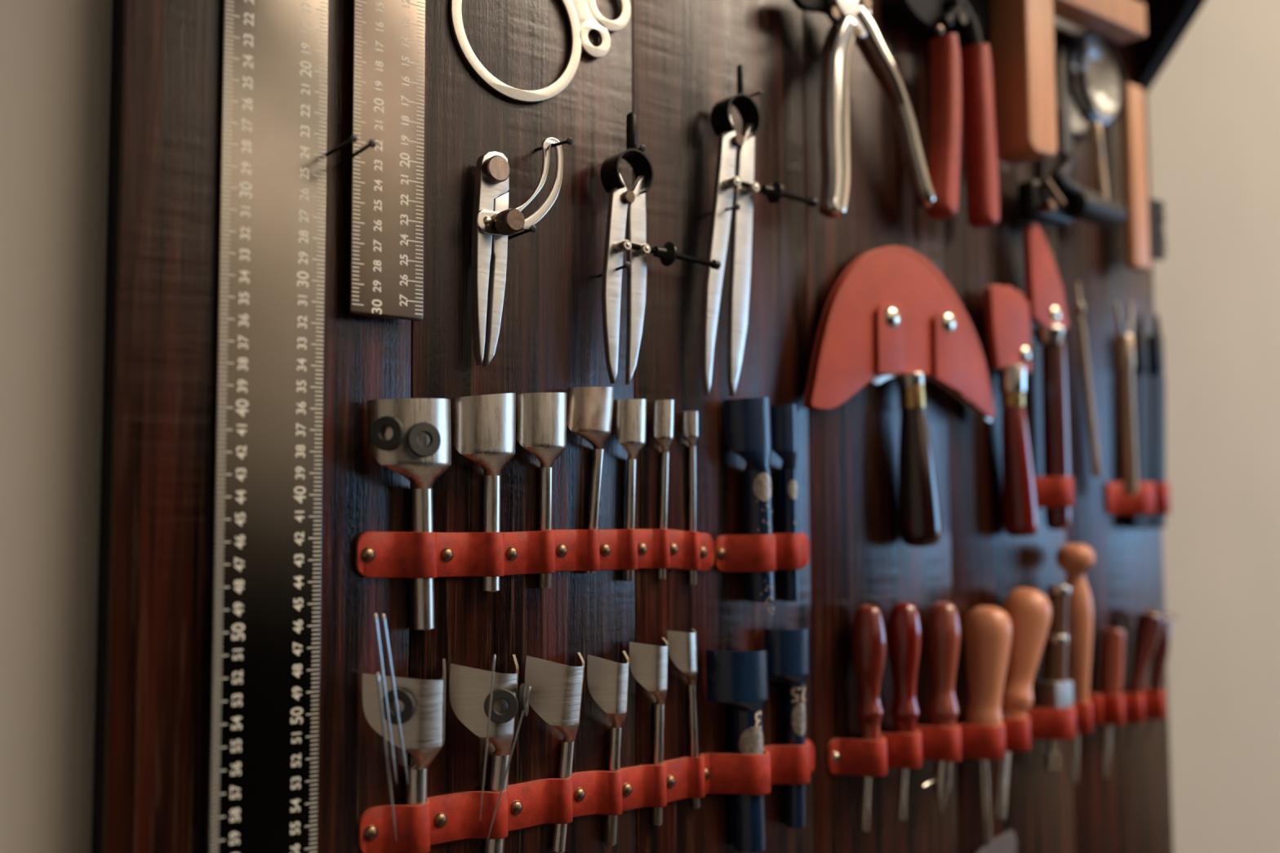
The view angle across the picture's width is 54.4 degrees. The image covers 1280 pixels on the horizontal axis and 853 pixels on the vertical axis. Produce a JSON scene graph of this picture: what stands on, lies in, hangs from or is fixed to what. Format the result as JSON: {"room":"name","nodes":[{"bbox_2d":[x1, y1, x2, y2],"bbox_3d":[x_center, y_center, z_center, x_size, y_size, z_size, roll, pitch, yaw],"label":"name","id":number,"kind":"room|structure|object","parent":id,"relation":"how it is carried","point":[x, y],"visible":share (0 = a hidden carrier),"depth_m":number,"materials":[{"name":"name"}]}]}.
{"room":"leather craft workshop","nodes":[
{"label":"leather craft workshop","id":0,"kind":"room"},
{"bbox_2d":[0,0,1279,852],"bbox_3d":[0.510,-0.167,1.225,6.100,3.300,0.120,3,-5,-38],"label":"wall","id":1,"kind":"structure","parent":0,"point":[1213,107],"depth_m":1.09,"materials":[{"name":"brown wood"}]},
{"bbox_2d":[91,0,1206,852],"bbox_3d":[0.170,-0.028,0.717,0.846,1.115,0.240,3,-5,-38],"label":"board","id":2,"kind":"object","parent":1,"relation":"attached to","point":[672,61],"visible":0.59,"depth_m":0.70,"materials":[{"name":"brown wood"}]},
{"bbox_2d":[326,134,357,155],"bbox_3d":[-0.143,-0.133,0.590,0.004,0.004,0.035,3,-5,-38],"label":"nail","id":3,"kind":"object","parent":2,"relation":"attached to","point":[353,138],"visible":1,"depth_m":0.58,"materials":[{"name":"black metal"}]},
{"bbox_2d":[207,0,328,852],"bbox_3d":[-0.169,0.113,0.561,0.050,0.695,0.002,3,-5,-38],"label":"ruler","id":4,"kind":"object","parent":3,"relation":"hanging from","point":[264,682],"visible":1,"depth_m":0.57,"materials":[{"name":"metal"}]},
{"bbox_2d":[339,138,376,164],"bbox_3d":[-0.136,-0.130,0.593,0.004,0.005,0.039,3,-5,-38],"label":"nail","id":5,"kind":"object","parent":2,"relation":"attached to","point":[371,143],"visible":1,"depth_m":0.59,"materials":[{"name":"black metal"}]},
{"bbox_2d":[373,613,396,783],"bbox_3d":[-0.117,0.125,0.573,0.012,0.078,0.002,2,-5,-31],"label":"needle","id":6,"kind":"object","parent":2,"relation":"attached to","point":[375,619],"visible":1,"depth_m":0.57,"materials":[{"name":"metal"}]},
{"bbox_2d":[376,672,396,842],"bbox_3d":[-0.117,0.152,0.573,0.002,0.078,0.013,-3,-5,36],"label":"needle","id":7,"kind":"object","parent":2,"relation":"attached to","point":[378,679],"visible":1,"depth_m":0.57,"materials":[{"name":"metal"}]},
{"bbox_2d":[349,0,425,320],"bbox_3d":[-0.124,-0.147,0.612,0.039,0.189,0.002,3,-5,-38],"label":"ruler","id":8,"kind":"object","parent":2,"relation":"hanging from","point":[388,178],"visible":1,"depth_m":0.61,"materials":[{"name":"metal"}]},
{"bbox_2d":[381,613,408,784],"bbox_3d":[-0.113,0.126,0.576,0.014,0.079,0.002,2,-5,-32],"label":"needle","id":9,"kind":"object","parent":2,"relation":"attached to","point":[383,615],"visible":1,"depth_m":0.58,"materials":[{"name":"metal"}]},
{"bbox_2d":[367,398,451,630],"bbox_3d":[-0.111,0.043,0.606,0.042,0.113,0.020,3,-5,-38],"label":"strap end punch","id":10,"kind":"object","parent":2,"relation":"attached to","point":[421,473],"visible":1,"depth_m":0.60,"materials":[{"name":"metal"}]},
{"bbox_2d":[369,416,404,450],"bbox_3d":[-0.120,0.003,0.591,0.016,0.016,0.003,-1,-4,10],"label":"ring","id":11,"kind":"object","parent":10,"relation":"attached to","point":[380,424],"visible":1,"depth_m":0.59,"materials":[{"name":"grey metal"}]},
{"bbox_2d":[406,422,440,457],"bbox_3d":[-0.103,0.006,0.595,0.017,0.017,0.004,2,-5,-32],"label":"ring","id":12,"kind":"object","parent":10,"relation":"attached to","point":[431,430],"visible":1,"depth_m":0.59,"materials":[{"name":"grey metal"}]},
{"bbox_2d":[449,392,515,591],"bbox_3d":[-0.078,0.033,0.633,0.035,0.102,0.017,3,-5,-38],"label":"strap end punch","id":13,"kind":"object","parent":2,"relation":"hanging from","point":[483,427],"visible":1,"depth_m":0.63,"materials":[{"name":"metal"}]},
{"bbox_2d":[480,654,496,820],"bbox_3d":[-0.074,0.151,0.605,0.008,0.080,0.001,1,-4,-14],"label":"needle","id":14,"kind":"object","parent":2,"relation":"attached to","point":[494,655],"visible":1,"depth_m":0.60,"materials":[{"name":"metal"}]},
{"bbox_2d":[507,224,537,239],"bbox_3d":[-0.064,-0.102,0.655,0.004,0.004,0.028,3,-5,-38],"label":"nail","id":15,"kind":"object","parent":2,"relation":"attached to","point":[533,228],"visible":0.88,"depth_m":0.65,"materials":[{"name":"black metal"}]},
{"bbox_2d":[355,528,714,578],"bbox_3d":[-0.043,0.068,0.661,0.227,0.026,0.014,3,-5,-38],"label":"strap","id":16,"kind":"object","parent":2,"relation":"attached to","point":[379,554],"visible":1,"depth_m":0.65,"materials":[{"name":"red leather"}]},
{"bbox_2d":[449,0,631,102],"bbox_3d":[-0.052,-0.216,0.680,0.117,0.084,0.002,3,-5,-38],"label":"scissors","id":17,"kind":"object","parent":2,"relation":"hanging from","point":[584,16],"visible":1,"depth_m":0.69,"materials":[{"name":"silver metal"}]},
{"bbox_2d":[515,392,567,588],"bbox_3d":[-0.051,0.033,0.656,0.030,0.104,0.015,3,-5,-38],"label":"strap end punch","id":18,"kind":"object","parent":2,"relation":"hanging from","point":[540,417],"visible":1,"depth_m":0.65,"materials":[{"name":"metal"}]},
{"bbox_2d":[535,137,573,151],"bbox_3d":[-0.048,-0.149,0.665,0.004,0.006,0.037,3,-5,-38],"label":"nail","id":19,"kind":"object","parent":2,"relation":"attached to","point":[569,140],"visible":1,"depth_m":0.66,"materials":[{"name":"black metal"}]},
{"bbox_2d":[471,137,563,366],"bbox_3d":[-0.060,-0.093,0.643,0.053,0.125,0.021,3,-5,-38],"label":"wing compass","id":20,"kind":"object","parent":19,"relation":"hanging from","point":[493,220],"visible":1,"depth_m":0.64,"materials":[{"name":"metal"}]},
{"bbox_2d":[358,739,814,852],"bbox_3d":[-0.006,0.199,0.675,0.306,0.025,0.022,3,-5,-38],"label":"strap","id":21,"kind":"object","parent":2,"relation":"attached to","point":[452,817],"visible":1,"depth_m":0.66,"materials":[{"name":"red leather"}]},
{"bbox_2d":[362,658,446,805],"bbox_3d":[-0.110,0.163,0.596,0.044,0.097,0.020,3,-5,-38],"label":"point punch","id":22,"kind":"object","parent":21,"relation":"attached to","point":[424,734],"visible":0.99,"depth_m":0.59,"materials":[{"name":"metal"}]},
{"bbox_2d":[382,688,415,724],"bbox_3d":[-0.114,0.132,0.586,0.016,0.016,0.003,-1,-4,7],"label":"ring","id":23,"kind":"object","parent":22,"relation":"attached to","point":[403,695],"visible":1,"depth_m":0.58,"materials":[{"name":"grey metal"}]},
{"bbox_2d":[449,654,519,852],"bbox_3d":[-0.076,0.169,0.624,0.038,0.104,0.019,3,-5,-38],"label":"point punch","id":24,"kind":"object","parent":21,"relation":"attached to","point":[469,687],"visible":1,"depth_m":0.62,"materials":[{"name":"metal"}]},
{"bbox_2d":[484,688,518,724],"bbox_3d":[-0.069,0.138,0.615,0.017,0.017,0.003,1,-4,-13],"label":"ring","id":25,"kind":"object","parent":24,"relation":"attached to","point":[499,694],"visible":1,"depth_m":0.61,"materials":[{"name":"grey metal"}]},
{"bbox_2d":[518,683,528,716],"bbox_3d":[-0.058,0.137,0.625,0.003,0.016,0.016,-1,-4,3],"label":"ring","id":26,"kind":"object","parent":24,"relation":"attached to","point":[523,689],"visible":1,"depth_m":0.62,"materials":[{"name":"grey metal"}]},
{"bbox_2d":[486,686,531,842],"bbox_3d":[-0.064,0.166,0.612,0.024,0.073,0.001,2,-5,-30],"label":"needle","id":27,"kind":"object","parent":26,"relation":"attached to","point":[529,687],"visible":1,"depth_m":0.61,"materials":[{"name":"metal"}]},
{"bbox_2d":[524,652,584,852],"bbox_3d":[-0.043,0.172,0.650,0.035,0.104,0.018,3,-5,-38],"label":"point punch","id":28,"kind":"object","parent":21,"relation":"attached to","point":[555,695],"visible":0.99,"depth_m":0.65,"materials":[{"name":"metal"}]},
{"bbox_2d":[586,651,629,845],"bbox_3d":[-0.015,0.175,0.672,0.025,0.103,0.016,3,-5,-38],"label":"point punch","id":29,"kind":"object","parent":21,"relation":"attached to","point":[607,680],"visible":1,"depth_m":0.67,"materials":[{"name":"metal"}]},
{"bbox_2d":[629,637,668,826],"bbox_3d":[0.006,0.170,0.691,0.024,0.103,0.014,3,-5,-38],"label":"point punch","id":30,"kind":"object","parent":21,"relation":"attached to","point":[648,663],"visible":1,"depth_m":0.69,"materials":[{"name":"metal"}]},
{"bbox_2d":[666,628,700,808],"bbox_3d":[0.027,0.167,0.709,0.023,0.102,0.011,4,-6,-44],"label":"point punch","id":31,"kind":"object","parent":21,"relation":"attached to","point":[682,647],"visible":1,"depth_m":0.71,"materials":[{"name":"metal"}]},
{"bbox_2d":[706,648,768,852],"bbox_3d":[0.059,0.189,0.727,0.039,0.117,0.022,3,-5,-38],"label":"navy punch","id":32,"kind":"object","parent":21,"relation":"in","point":[738,681],"visible":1,"depth_m":0.72,"materials":[{"name":"paint"}]},
{"bbox_2d":[764,627,809,828],"bbox_3d":[0.091,0.183,0.756,0.031,0.120,0.016,3,-5,-38],"label":"navy punch","id":33,"kind":"object","parent":21,"relation":"in","point":[788,650],"visible":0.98,"depth_m":0.75,"materials":[{"name":"paint"}]},
{"bbox_2d":[566,386,614,573],"bbox_3d":[-0.026,0.029,0.677,0.030,0.102,0.013,3,-5,-38],"label":"strap end punch","id":34,"kind":"object","parent":2,"relation":"hanging from","point":[589,410],"visible":1,"depth_m":0.68,"materials":[{"name":"metal"}]},
{"bbox_2d":[596,261,631,277],"bbox_3d":[-0.016,-0.086,0.688,0.004,0.005,0.033,3,-5,-38],"label":"nail","id":35,"kind":"object","parent":2,"relation":"attached to","point":[628,265],"visible":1,"depth_m":0.68,"materials":[{"name":"black metal"}]},
{"bbox_2d":[613,399,646,581],"bbox_3d":[-0.005,0.035,0.694,0.020,0.102,0.011,3,-5,-38],"label":"strap end punch","id":36,"kind":"object","parent":2,"relation":"hanging from","point":[629,415],"visible":1,"depth_m":0.69,"materials":[{"name":"metal"}]},
{"bbox_2d":[637,144,645,151],"bbox_3d":[-0.007,-0.154,0.704,0.004,0.004,0.028,3,-5,-38],"label":"nail","id":37,"kind":"object","parent":2,"relation":"attached to","point":[642,148],"visible":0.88,"depth_m":0.69,"materials":[{"name":"black metal"}]},
{"bbox_2d":[600,112,720,384],"bbox_3d":[0.013,-0.098,0.702,0.078,0.152,0.023,3,-5,-38],"label":"divider","id":38,"kind":"object","parent":37,"relation":"hanging from","point":[626,207],"visible":1,"depth_m":0.69,"materials":[{"name":"metal"}]},
{"bbox_2d":[651,400,674,579],"bbox_3d":[0.013,0.036,0.710,0.014,0.102,0.009,3,-5,-38],"label":"strap end punch","id":39,"kind":"object","parent":2,"relation":"hanging from","point":[663,411],"visible":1,"depth_m":0.71,"materials":[{"name":"metal"}]},
{"bbox_2d":[681,411,698,585],"bbox_3d":[0.029,0.041,0.723,0.010,0.101,0.008,3,-5,-38],"label":"strap end punch","id":40,"kind":"object","parent":2,"relation":"hanging from","point":[690,420],"visible":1,"depth_m":0.72,"materials":[{"name":"metal"}]},
{"bbox_2d":[706,203,740,215],"bbox_3d":[0.047,-0.128,0.741,0.004,0.004,0.033,3,-5,-38],"label":"nail","id":41,"kind":"object","parent":2,"relation":"attached to","point":[736,206],"visible":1,"depth_m":0.73,"materials":[{"name":"black metal"}]},
{"bbox_2d":[702,64,817,396],"bbox_3d":[0.073,-0.117,0.751,0.087,0.201,0.023,3,-5,-38],"label":"divider","id":42,"kind":"object","parent":41,"relation":"hanging from","point":[731,188],"visible":1,"depth_m":0.74,"materials":[{"name":"metal"}]},
{"bbox_2d":[749,88,763,97],"bbox_3d":[0.065,-0.201,0.764,0.004,0.004,0.028,3,-5,-38],"label":"nail","id":43,"kind":"object","parent":2,"relation":"attached to","point":[760,92],"visible":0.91,"depth_m":0.75,"materials":[{"name":"black metal"}]},
{"bbox_2d":[714,533,809,572],"bbox_3d":[0.081,0.076,0.754,0.078,0.022,0.020,3,-5,-38],"label":"strap","id":44,"kind":"object","parent":2,"relation":"attached to","point":[732,553],"visible":1,"depth_m":0.74,"materials":[{"name":"red leather"}]},
{"bbox_2d":[723,397,775,619],"bbox_3d":[0.067,0.049,0.746,0.032,0.133,0.018,3,-5,-38],"label":"navy punch","id":45,"kind":"object","parent":44,"relation":"in","point":[747,421],"visible":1,"depth_m":0.74,"materials":[{"name":"paint"}]},
{"bbox_2d":[770,404,799,601],"bbox_3d":[0.090,0.047,0.766,0.021,0.122,0.014,3,-5,-38],"label":"navy punch","id":46,"kind":"object","parent":44,"relation":"in","point":[783,417],"visible":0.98,"depth_m":0.76,"materials":[{"name":"paint"}]},
{"bbox_2d":[791,0,935,217],"bbox_3d":[0.148,-0.208,0.814,0.124,0.154,0.017,3,-5,-38],"label":"pliers","id":47,"kind":"object","parent":2,"relation":"hanging from","point":[851,21],"visible":1,"depth_m":0.79,"materials":[{"name":"silver metal"}]},
{"bbox_2d":[803,245,994,418],"bbox_3d":[0.179,-0.064,0.835,0.187,0.114,0.014,3,-5,-38],"label":"sheath","id":48,"kind":"object","parent":2,"relation":"attached to","point":[891,311],"visible":1,"depth_m":0.82,"materials":[{"name":"leather"}]},
{"bbox_2d":[871,371,991,546],"bbox_3d":[0.199,-0.008,0.847,0.138,0.178,0.028,3,-5,-38],"label":"knife","id":49,"kind":"object","parent":2,"relation":"hanging from","point":[918,504],"visible":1,"depth_m":0.82,"materials":[{"name":"wood"}]},
{"bbox_2d":[895,0,999,228],"bbox_3d":[0.221,-0.229,0.872,0.098,0.175,0.026,3,-5,-38],"label":"pliers","id":50,"kind":"object","parent":2,"relation":"hanging from","point":[961,64],"visible":0.98,"depth_m":0.87,"materials":[{"name":"red plastic"}]},
{"bbox_2d":[975,830,1017,852],"bbox_3d":[0.251,0.306,0.880,0.049,0.035,0.002,3,-5,-38],"label":"tab","id":51,"kind":"object","parent":2,"relation":"attached to","point":[1006,842],"visible":0.91,"depth_m":0.89,"materials":[{"name":"grey metal"}]},
{"bbox_2d":[826,686,1166,777],"bbox_3d":[0.285,0.215,0.896,0.398,0.028,0.034,3,-5,-38],"label":"strap","id":52,"kind":"object","parent":2,"relation":"attached to","point":[848,757],"visible":0.94,"depth_m":0.84,"materials":[{"name":"red leather"}]},
{"bbox_2d":[850,604,886,831],"bbox_3d":[0.147,0.184,0.792,0.023,0.142,0.023,3,-5,-38],"label":"awl","id":53,"kind":"object","parent":52,"relation":"in","point":[868,637],"visible":1,"depth_m":0.79,"materials":[{"name":"brown wood"}]},
{"bbox_2d":[887,601,921,820],"bbox_3d":[0.174,0.185,0.814,0.022,0.140,0.022,3,-5,-38],"label":"awl","id":54,"kind":"object","parent":52,"relation":"in","point":[904,624],"visible":1,"depth_m":0.81,"materials":[{"name":"red paint"}]},
{"bbox_2d":[920,601,960,813],"bbox_3d":[0.200,0.188,0.836,0.033,0.139,0.023,1,-4,-11],"label":"awl","id":55,"kind":"object","parent":52,"relation":"in","point":[943,633],"visible":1,"depth_m":0.83,"materials":[{"name":"brown wood"}]},
{"bbox_2d":[963,605,1012,845],"bbox_3d":[0.240,0.205,0.857,0.035,0.161,0.032,3,-5,-38],"label":"awl","id":56,"kind":"object","parent":52,"relation":"in","point":[988,630],"visible":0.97,"depth_m":0.85,"materials":[{"name":"brown wood"}]},
{"bbox_2d":[995,587,1051,819],"bbox_3d":[0.267,0.194,0.883,0.055,0.158,0.035,1,-4,-14],"label":"awl","id":57,"kind":"object","parent":52,"relation":"in","point":[1028,611],"visible":0.92,"depth_m":0.87,"materials":[{"name":"brown wood"}]},
{"bbox_2d":[1032,585,1073,771],"bbox_3d":[0.306,0.185,0.917,0.031,0.135,0.020,3,-5,-38],"label":"awl","id":58,"kind":"object","parent":52,"relation":"attached to","point":[1053,691],"visible":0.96,"depth_m":0.91,"materials":[{"name":"silver metal"}]},
{"bbox_2d":[1055,543,1094,783],"bbox_3d":[0.327,0.176,0.929,0.028,0.176,0.028,3,-5,-38],"label":"awl","id":59,"kind":"object","parent":52,"relation":"in","point":[1075,560],"visible":0.96,"depth_m":0.92,"materials":[{"name":"brown wood"}]},
{"bbox_2d":[1099,619,1124,777],"bbox_3d":[0.366,0.210,0.966,0.030,0.119,0.018,3,-5,-38],"label":"awl","id":60,"kind":"object","parent":52,"relation":"in","point":[1112,640],"visible":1,"depth_m":0.96,"materials":[{"name":"brown wood"}]},
{"bbox_2d":[1126,608,1163,749],"bbox_3d":[0.400,0.200,0.990,0.047,0.108,0.020,3,-5,-38],"label":"awl","id":61,"kind":"object","parent":52,"relation":"in","point":[1149,622],"visible":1,"depth_m":0.99,"materials":[{"name":"red paint"}]},
{"bbox_2d":[1144,613,1177,743],"bbox_3d":[0.423,0.203,1.008,0.052,0.102,0.012,2,-5,-31],"label":"awl","id":62,"kind":"object","parent":52,"relation":"in","point":[1160,656],"visible":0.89,"depth_m":1.00,"materials":[{"name":"red paint"}]},
{"bbox_2d":[983,284,1031,373],"bbox_3d":[0.269,-0.071,0.907,0.048,0.063,0.010,3,-5,-38],"label":"sheath","id":63,"kind":"object","parent":2,"relation":"hanging from","point":[1007,316],"visible":0.98,"depth_m":0.90,"materials":[{"name":"leather"}]},
{"bbox_2d":[998,364,1038,537],"bbox_3d":[0.275,0.018,0.906,0.028,0.124,0.024,3,-5,-38],"label":"knife","id":64,"kind":"object","parent":2,"relation":"hanging from","point":[1020,517],"visible":1,"depth_m":0.90,"materials":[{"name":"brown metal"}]},
{"bbox_2d":[1022,223,1068,330],"bbox_3d":[0.307,-0.113,0.939,0.048,0.078,0.010,3,-5,-38],"label":"sheath","id":65,"kind":"object","parent":2,"relation":"hanging from","point":[1044,292],"visible":0.98,"depth_m":0.93,"materials":[{"name":"leather"}]},
{"bbox_2d":[1034,476,1074,507],"bbox_3d":[0.311,0.049,0.934,0.048,0.023,0.024,3,-5,-38],"label":"strap","id":66,"kind":"object","parent":2,"relation":"attached to","point":[1051,491],"visible":0.75,"depth_m":0.93,"materials":[{"name":"red leather"}]},
{"bbox_2d":[1032,325,1071,529],"bbox_3d":[0.310,0.001,0.934,0.030,0.152,0.023,3,-5,-38],"label":"paring knife","id":67,"kind":"object","parent":66,"relation":"attached to","point":[1055,411],"visible":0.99,"depth_m":0.93,"materials":[{"name":"wood"}]},
{"bbox_2d":[1055,48,1073,158],"bbox_3d":[0.333,-0.251,0.975,0.014,0.094,0.005,3,-5,-38],"label":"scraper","id":68,"kind":"object","parent":2,"relation":"hanging from","point":[1065,143],"visible":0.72,"depth_m":0.97,"materials":[{"name":"silver metal"}]},
{"bbox_2d":[988,0,1146,165],"bbox_3d":[0.296,-0.277,0.928,0.255,0.165,0.034,3,-5,-38],"label":"mallet","id":69,"kind":"object","parent":2,"relation":"hanging from","point":[1022,48],"visible":0.88,"depth_m":0.91,"materials":[{"name":"brown wood"}]},
{"bbox_2d":[1017,152,1126,229],"bbox_3d":[0.332,-0.180,0.956,0.107,0.055,0.030,3,-5,-38],"label":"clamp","id":70,"kind":"object","parent":2,"relation":"attached to","point":[1052,202],"visible":0.95,"depth_m":0.94,"materials":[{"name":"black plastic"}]},
{"bbox_2d":[1074,282,1101,477],"bbox_3d":[0.350,-0.036,0.975,0.024,0.152,0.008,3,-5,-38],"label":"stylus","id":71,"kind":"object","parent":2,"relation":"hanging from","point":[1079,307],"visible":1,"depth_m":0.97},
{"bbox_2d":[1066,31,1124,199],"bbox_3d":[0.368,-0.241,0.994,0.078,0.152,0.015,3,-5,-38],"label":"spoon","id":72,"kind":"object","parent":2,"relation":"hanging from","point":[1095,74],"visible":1,"depth_m":0.99,"materials":[{"name":"silver metal"}]},
{"bbox_2d":[1113,301,1138,496],"bbox_3d":[0.384,-0.023,0.982,0.025,0.156,0.012,3,-5,-38],"label":"edge beveler","id":73,"kind":"object","parent":2,"relation":"hanging from","point":[1126,356],"visible":1,"depth_m":0.98,"materials":[{"name":"wood"}]},
{"bbox_2d":[1105,482,1170,514],"bbox_3d":[0.413,0.059,1.019,0.089,0.026,0.017,3,-5,-38],"label":"strap","id":74,"kind":"object","parent":2,"relation":"attached to","point":[1117,502],"visible":0.98,"depth_m":1.00,"materials":[{"name":"red leather"}]},
{"bbox_2d":[1126,314,1151,528],"bbox_3d":[0.410,-0.005,1.020,0.034,0.177,0.012,3,-5,-38],"label":"tool","id":75,"kind":"object","parent":2,"relation":"hanging from","point":[1142,380],"visible":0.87,"depth_m":1.02,"materials":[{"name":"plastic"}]},
{"bbox_2d":[1120,83,1167,271],"bbox_3d":[0.417,-0.204,1.032,0.053,0.154,0.011,3,-5,-38],"label":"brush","id":76,"kind":"object","parent":2,"relation":"hanging from","point":[1144,235],"visible":1,"depth_m":1.02,"materials":[{"name":"brown wood"}]},
{"bbox_2d":[1146,314,1165,528],"bbox_3d":[0.430,-0.005,1.036,0.028,0.180,0.012,3,-5,-38],"label":"tool","id":77,"kind":"object","parent":2,"relation":"hanging from","point":[1155,340],"visible":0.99,"depth_m":1.03,"materials":[{"name":"plastic"}]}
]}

